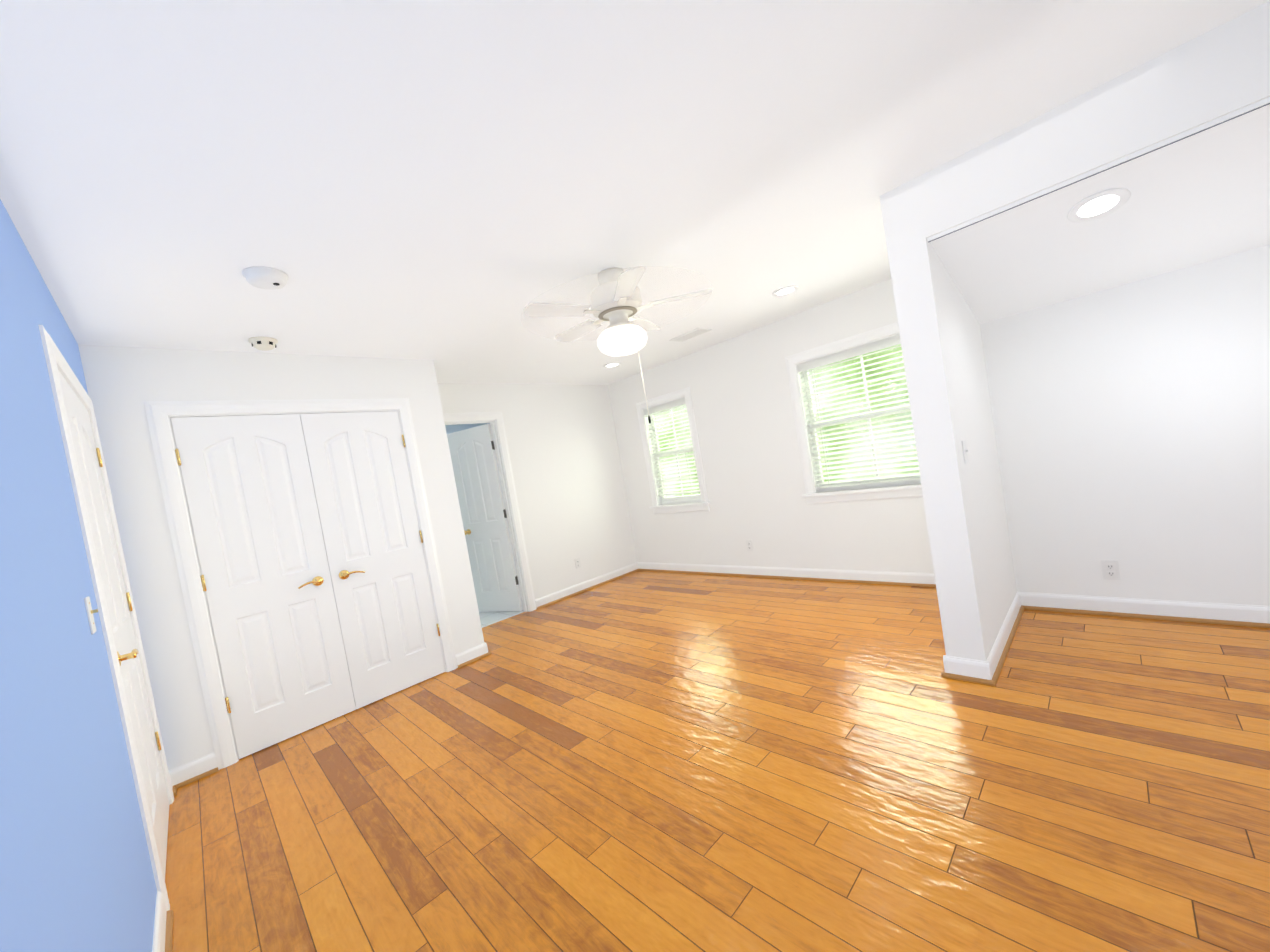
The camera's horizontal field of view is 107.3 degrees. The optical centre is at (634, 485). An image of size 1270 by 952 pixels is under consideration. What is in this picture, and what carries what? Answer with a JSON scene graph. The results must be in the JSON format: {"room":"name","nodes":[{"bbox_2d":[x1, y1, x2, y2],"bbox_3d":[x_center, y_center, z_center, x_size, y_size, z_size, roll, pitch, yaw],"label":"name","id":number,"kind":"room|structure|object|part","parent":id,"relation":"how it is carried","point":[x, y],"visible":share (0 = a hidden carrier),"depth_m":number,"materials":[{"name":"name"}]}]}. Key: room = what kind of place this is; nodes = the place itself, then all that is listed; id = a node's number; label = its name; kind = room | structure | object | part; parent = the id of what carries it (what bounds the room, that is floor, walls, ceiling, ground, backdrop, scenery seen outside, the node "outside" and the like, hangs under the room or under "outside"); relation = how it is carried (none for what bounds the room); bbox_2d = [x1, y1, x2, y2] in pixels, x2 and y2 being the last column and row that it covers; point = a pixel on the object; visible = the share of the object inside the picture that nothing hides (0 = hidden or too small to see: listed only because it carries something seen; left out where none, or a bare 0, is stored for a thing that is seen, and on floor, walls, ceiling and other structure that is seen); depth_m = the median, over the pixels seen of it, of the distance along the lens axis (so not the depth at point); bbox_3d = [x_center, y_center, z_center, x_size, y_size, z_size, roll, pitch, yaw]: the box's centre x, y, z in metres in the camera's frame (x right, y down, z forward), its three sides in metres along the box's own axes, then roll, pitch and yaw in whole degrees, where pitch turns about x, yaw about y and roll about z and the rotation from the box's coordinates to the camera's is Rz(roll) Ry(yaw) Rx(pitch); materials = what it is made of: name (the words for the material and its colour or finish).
{"room":"empty bedroom","nodes":[
{"label":"empty bedroom","id":0,"kind":"room"},
{"bbox_2d":[0,199,156,951],"bbox_3d":[-1.116,0.250,0.741,0.120,2.440,6.507,-11,3,-44],"label":"wall","id":1,"kind":"structure","parent":0,"point":[76,873],"depth_m":1.10,"materials":[{"name":"blue paint"}]},
{"bbox_2d":[84,596,97,634],"bbox_3d":[-1.728,0.411,1.493,0.020,0.116,0.072,-11,3,-44],"label":"light switch","id":2,"kind":"object","parent":1,"relation":"attached to","point":[90,616],"visible":1,"depth_m":1.48,"materials":[{"name":"white plastic"}]},
{"bbox_2d":[38,325,173,910],"bbox_3d":[-2.243,0.548,2.040,0.018,2.133,1.102,-11,3,-44],"label":"door frame","id":3,"kind":"structure","parent":1,"relation":"attached to","point":[56,361],"depth_m":1.67,"materials":[{"name":"white wood"}]},
{"bbox_2d":[58,371,168,879],"bbox_3d":[-2.240,0.591,2.050,0.090,2.030,0.939,-11,3,-44],"label":"hall door","id":4,"kind":"structure","parent":1,"relation":"in","point":[117,596],"depth_m":2.03,"materials":[{"name":"white wood"}]},
{"bbox_2d":[152,890,172,951],"bbox_3d":[-0.197,1.302,0.134,0.028,0.105,4.316,-11,3,-44],"label":"baseboard","id":5,"kind":"structure","parent":1,"relation":"attached to","point":[163,921],"depth_m":1.57,"materials":[{"name":"white wood"}]},
{"bbox_2d":[78,345,483,770],"bbox_3d":[-2.332,0.358,3.419,1.868,2.440,0.727,-11,3,-44],"label":"wall","id":6,"kind":"structure","parent":0,"point":[123,384],"depth_m":2.66,"materials":[{"name":"white paint"}]},
{"bbox_2d":[171,414,355,758],"bbox_3d":[-2.281,0.567,2.918,0.634,2.030,0.090,-11,3,-44],"label":"closet door","id":7,"kind":"structure","parent":6,"relation":"in","point":[266,581],"depth_m":2.91,"materials":[{"name":"white wood"}]},
{"bbox_2d":[144,398,457,769],"bbox_3d":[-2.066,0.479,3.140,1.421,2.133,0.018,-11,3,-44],"label":"door frame","id":8,"kind":"structure","parent":6,"relation":"attached to","point":[158,413],"depth_m":2.70,"materials":[{"name":"white wood"}]},
{"bbox_2d":[300,411,445,708],"bbox_3d":[-1.833,0.477,3.361,0.634,2.030,0.090,-11,3,-44],"label":"closet door","id":9,"kind":"structure","parent":6,"relation":"in","point":[371,533],"depth_m":3.34,"materials":[{"name":"white wood"}]},
{"bbox_2d":[467,642,487,655],"bbox_3d":[-1.474,1.375,4.110,0.013,0.105,0.740,-11,3,-44],"label":"baseboard","id":10,"kind":"structure","parent":6,"relation":"attached to","point":[481,649],"depth_m":3.80,"materials":[{"name":"white wood"}]},
{"bbox_2d":[445,423,515,567],"bbox_3d":[-2.945,0.350,6.534,2.640,2.440,0.120,-11,3,-44],"label":"wall","id":11,"kind":"structure","parent":0,"point":[453,428],"depth_m":6.94,"materials":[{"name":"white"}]},
{"bbox_2d":[479,573,524,627],"bbox_3d":[-1.985,1.504,5.800,2.640,0.100,2.293,-11,3,-44],"label":"floor","id":12,"kind":"structure","parent":0,"point":[488,618],"depth_m":4.99,"materials":[{"name":"tile"}]},
{"bbox_2d":[438,383,636,598],"bbox_3d":[-1.726,0.215,4.612,4.662,2.440,0.120,-11,3,-44],"label":"wall","id":13,"kind":"structure","parent":0,"point":[562,442],"depth_m":5.41,"materials":[{"name":"white paint"}]},
{"bbox_2d":[447,424,522,611],"bbox_3d":[-1.671,0.388,5.115,0.305,2.030,0.583,-11,3,-44],"label":"bathroom door","id":14,"kind":"structure","parent":13,"relation":"in","point":[483,513],"depth_m":5.10,"materials":[{"name":"white wood"}]},
{"bbox_2d":[443,411,536,611],"bbox_3d":[-1.553,0.332,4.751,0.796,2.143,0.138,-11,3,-44],"label":"door frame","id":15,"kind":"structure","parent":13,"relation":"attached to","point":[471,416],"depth_m":4.94,"materials":[{"name":"white wood"}]},
{"bbox_3d":[-1.554,0.369,4.759,0.650,2.070,0.120,-11,3,-44],"label":"bathroom door jamb","id":16,"kind":"part","parent":15,"relation":"part of","materials":[{"name":"white wood"}]},
{"bbox_2d":[575,558,580,568],"bbox_3d":[-0.665,0.906,5.459,0.072,0.116,0.008,-11,3,-44],"label":"electrical outlet","id":17,"kind":"object","parent":13,"relation":"attached to","point":[577,563],"visible":1,"depth_m":5.46,"materials":[{"name":"white plastic"}]},
{"bbox_2d":[535,563,639,608],"bbox_3d":[-0.519,1.165,5.553,1.539,0.105,0.028,-11,3,-44],"label":"baseboard","id":18,"kind":"structure","parent":13,"relation":"attached to","point":[562,594],"depth_m":5.48,"materials":[{"name":"white wood"}]},
{"bbox_2d":[0,0,1269,384],"bbox_3d":[-0.499,-1.224,3.079,4.662,0.100,8.740,-11,3,-44],"label":"ceiling","id":19,"kind":"structure","parent":0,"point":[452,188],"depth_m":1.60,"materials":[{"name":"white paint"}]},
{"bbox_2d":[248,336,277,350],"bbox_3d":[-2.232,-0.848,2.812,0.140,0.052,0.140,-11,3,-44],"label":"smoke detector","id":20,"kind":"object","parent":19,"relation":"attached to","point":[264,343],"visible":1,"depth_m":2.78,"materials":[{"name":"beige plastic"}]},
{"bbox_2d":[242,266,287,289],"bbox_3d":[-1.652,-0.922,2.096,0.164,0.047,0.164,-11,3,-44],"label":"smoke detector","id":21,"kind":"object","parent":19,"relation":"attached to","point":[263,277],"visible":1,"depth_m":2.06,"materials":[{"name":"white plastic"}]},
{"bbox_2d":[603,362,620,367],"bbox_3d":[-0.243,-1.279,4.965,0.194,0.008,0.194,-11,3,-44],"label":"recessed light","id":22,"kind":"object","parent":19,"relation":"in","point":[614,364],"visible":0.98,"depth_m":4.95,"materials":[{"name":"white plastic"}]},
{"bbox_2d":[520,266,712,422],"bbox_3d":[-0.065,-0.784,2.703,1.100,0.885,1.100,-11,3,-44],"label":"fan","id":23,"kind":"object","parent":19,"relation":"hanging from","point":[615,299],"visible":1,"depth_m":2.60,"materials":[{"name":"white plastic"}]},
{"bbox_2d":[669,328,710,341],"bbox_3d":[0.505,-1.379,4.290,0.190,0.010,0.350,-11,3,-44],"label":"ceiling vent","id":24,"kind":"object","parent":19,"relation":"in","point":[690,334],"visible":1,"depth_m":4.27,"materials":[{"name":"white plastic"}]},
{"bbox_2d":[772,285,798,296],"bbox_3d":[1.126,-1.456,3.503,0.194,0.008,0.194,-11,3,-44],"label":"recessed light","id":25,"kind":"object","parent":19,"relation":"in","point":[783,291],"visible":1,"depth_m":3.50,"materials":[{"name":"white plastic"}]},
{"bbox_2d":[165,570,1269,951],"bbox_3d":[0.711,1.177,2.345,4.662,0.100,6.447,-11,3,-44],"label":"floor","id":26,"kind":"structure","parent":0,"point":[639,760],"depth_m":1.82,"materials":[{"name":"brown wood"}]},
{"bbox_2d":[608,278,933,572],"bbox_3d":[1.220,-0.283,4.773,0.150,2.440,4.052,-11,3,-44],"label":"wall","id":27,"kind":"structure","parent":0,"point":[746,432],"depth_m":4.63,"materials":[{"name":"white paint"}]},
{"bbox_2d":[636,387,709,513],"bbox_3d":[0.458,-0.373,5.492,0.195,1.379,0.900,-11,3,-44],"label":"window","id":28,"kind":"structure","parent":27,"relation":"in","point":[685,392],"depth_m":5.53,"materials":[{"name":"white"}]},
{"bbox_2d":[643,398,699,495],"bbox_3d":[0.432,-0.428,5.474,0.068,1.068,0.656,-11,3,-44],"label":"window blind","id":29,"kind":"object","parent":28,"relation":"attached to","point":[668,405],"visible":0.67,"depth_m":5.46,"materials":[{"name":"white plastic"}]},
{"bbox_3d":[0.489,-0.398,5.525,0.078,1.155,0.660,-11,3,-44],"label":"window sash","id":30,"kind":"part","parent":28,"relation":"part of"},
{"bbox_3d":[0.523,0.280,5.473,0.016,0.072,0.850,-11,3,-44],"label":"window trim apron","id":31,"kind":"part","parent":28,"relation":"part of","materials":[{"name":"white wood"}]},
{"bbox_2d":[746,540,752,550],"bbox_3d":[1.193,0.626,4.873,0.008,0.116,0.072,-11,3,-44],"label":"electrical outlet","id":32,"kind":"object","parent":27,"relation":"attached to","point":[749,545],"visible":1,"depth_m":4.87,"materials":[{"name":"white plastic"}]},
{"bbox_2d":[636,562,935,586],"bbox_3d":[1.334,0.883,4.768,0.028,0.105,3.766,-11,3,-44],"label":"baseboard","id":33,"kind":"structure","parent":27,"relation":"attached to","point":[853,576],"depth_m":4.47,"materials":[{"name":"white wood"}]},
{"bbox_2d":[785,322,922,503],"bbox_3d":[1.956,-0.568,3.939,0.195,1.379,1.266,-11,3,-44],"label":"window","id":34,"kind":"structure","parent":27,"relation":"in","point":[856,340],"depth_m":4.11,"materials":[{"name":"white"}]},
{"bbox_2d":[797,335,920,488],"bbox_3d":[1.937,-0.583,3.922,0.068,1.151,1.022,-11,3,-44],"label":"window blind","id":35,"kind":"object","parent":34,"relation":"attached to","point":[855,351],"visible":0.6,"depth_m":3.96,"materials":[{"name":"white plastic"}]},
{"bbox_3d":[1.988,-0.593,3.972,0.078,1.155,1.026,-11,3,-44],"label":"window sash","id":36,"kind":"part","parent":34,"relation":"part of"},
{"bbox_3d":[2.021,0.084,3.919,0.016,0.072,1.216,-11,3,-44],"label":"window trim apron","id":37,"kind":"part","parent":34,"relation":"part of","materials":[{"name":"white wood"}]},
{"bbox_2d":[879,178,1016,660],"bbox_3d":[1.989,-0.342,2.812,1.483,2.440,0.166,-11,3,-44],"label":"wall","id":38,"kind":"structure","parent":0,"point":[950,408],"depth_m":2.32,"materials":[{"name":"white paint"}]},
{"bbox_2d":[941,655,963,677],"bbox_3d":[2.090,0.823,2.898,1.469,0.105,0.028,-11,3,-44],"label":"baseboard","id":39,"kind":"structure","parent":38,"relation":"attached to","point":[958,666],"depth_m":2.37,"materials":[{"name":"white wood"}]},
{"bbox_2d":[961,440,968,463],"bbox_3d":[1.670,-0.171,2.356,0.072,0.116,0.016,-11,3,-44],"label":"light switch","id":40,"kind":"object","parent":38,"relation":"attached to","point":[965,451],"visible":1,"depth_m":2.35,"materials":[{"name":"white plastic"}]},
{"bbox_2d":[980,592,1025,685],"bbox_3d":[2.108,0.829,2.644,1.139,0.105,0.028,-11,3,-44],"label":"baseboard","id":41,"kind":"structure","parent":38,"relation":"attached to","point":[990,669],"depth_m":2.52,"materials":[{"name":"white wood"}]},
{"bbox_2d":[917,1,1269,237],"bbox_3d":[2.172,-1.416,1.379,0.050,0.282,2.335,-11,3,-44],"label":"wall","id":42,"kind":"structure","parent":0,"point":[1216,72],"depth_m":1.75,"materials":[{"name":"white paint"}]},
{"bbox_2d":[927,97,1269,241],"bbox_3d":[2.194,-1.268,1.387,0.026,0.017,2.322,-11,3,-44],"label":"rail","id":43,"kind":"object","parent":42,"relation":"attached to","point":[1181,136],"visible":1,"depth_m":1.77,"materials":[{"name":"white"}]},
{"bbox_2d":[930,105,1269,323],"bbox_3d":[2.610,-1.250,1.780,1.079,0.378,2.335,-11,3,-44],"label":"ceiling","id":44,"kind":"structure","parent":0,"point":[1201,197],"depth_m":2.14,"materials":[{"name":"white paint"}]},
{"bbox_2d":[1067,188,1130,221],"bbox_3d":[1.974,-1.193,1.994,0.187,0.058,0.194,-11,3,-44],"label":"recessed light","id":45,"kind":"object","parent":44,"relation":"in","point":[1091,206],"visible":1,"depth_m":1.99,"materials":[{"name":"white plastic"}]},
{"bbox_2d":[980,244,1269,605],"bbox_3d":[3.210,-0.523,2.184,0.120,2.440,2.455,-11,3,-44],"label":"wall","id":46,"kind":"structure","parent":0,"point":[1131,420],"depth_m":2.57,"materials":[{"name":"white paint"}]},
{"bbox_2d":[1101,560,1120,579],"bbox_3d":[2.781,0.493,2.732,0.008,0.116,0.072,-11,3,-44],"label":"outlet","id":47,"kind":"object","parent":46,"relation":"attached to","point":[1110,570],"visible":1,"depth_m":2.73,"materials":[{"name":"white plastic"}]},
{"bbox_2d":[1024,592,1269,627],"bbox_3d":[3.308,0.643,2.216,0.029,0.105,2.335,-11,3,-44],"label":"baseboard","id":48,"kind":"structure","parent":46,"relation":"attached to","point":[1185,611],"depth_m":2.62,"materials":[{"name":"white wood"}]},
{"label":"outside","id":49,"kind":"structure","parent":0,"visible":0},
{"bbox_2d":[654,344,918,496],"bbox_3d":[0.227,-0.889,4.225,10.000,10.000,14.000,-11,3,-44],"label":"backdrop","id":50,"kind":"structure","parent":49,"point":[855,402],"depth_m":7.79,"materials":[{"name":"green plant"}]}
]}

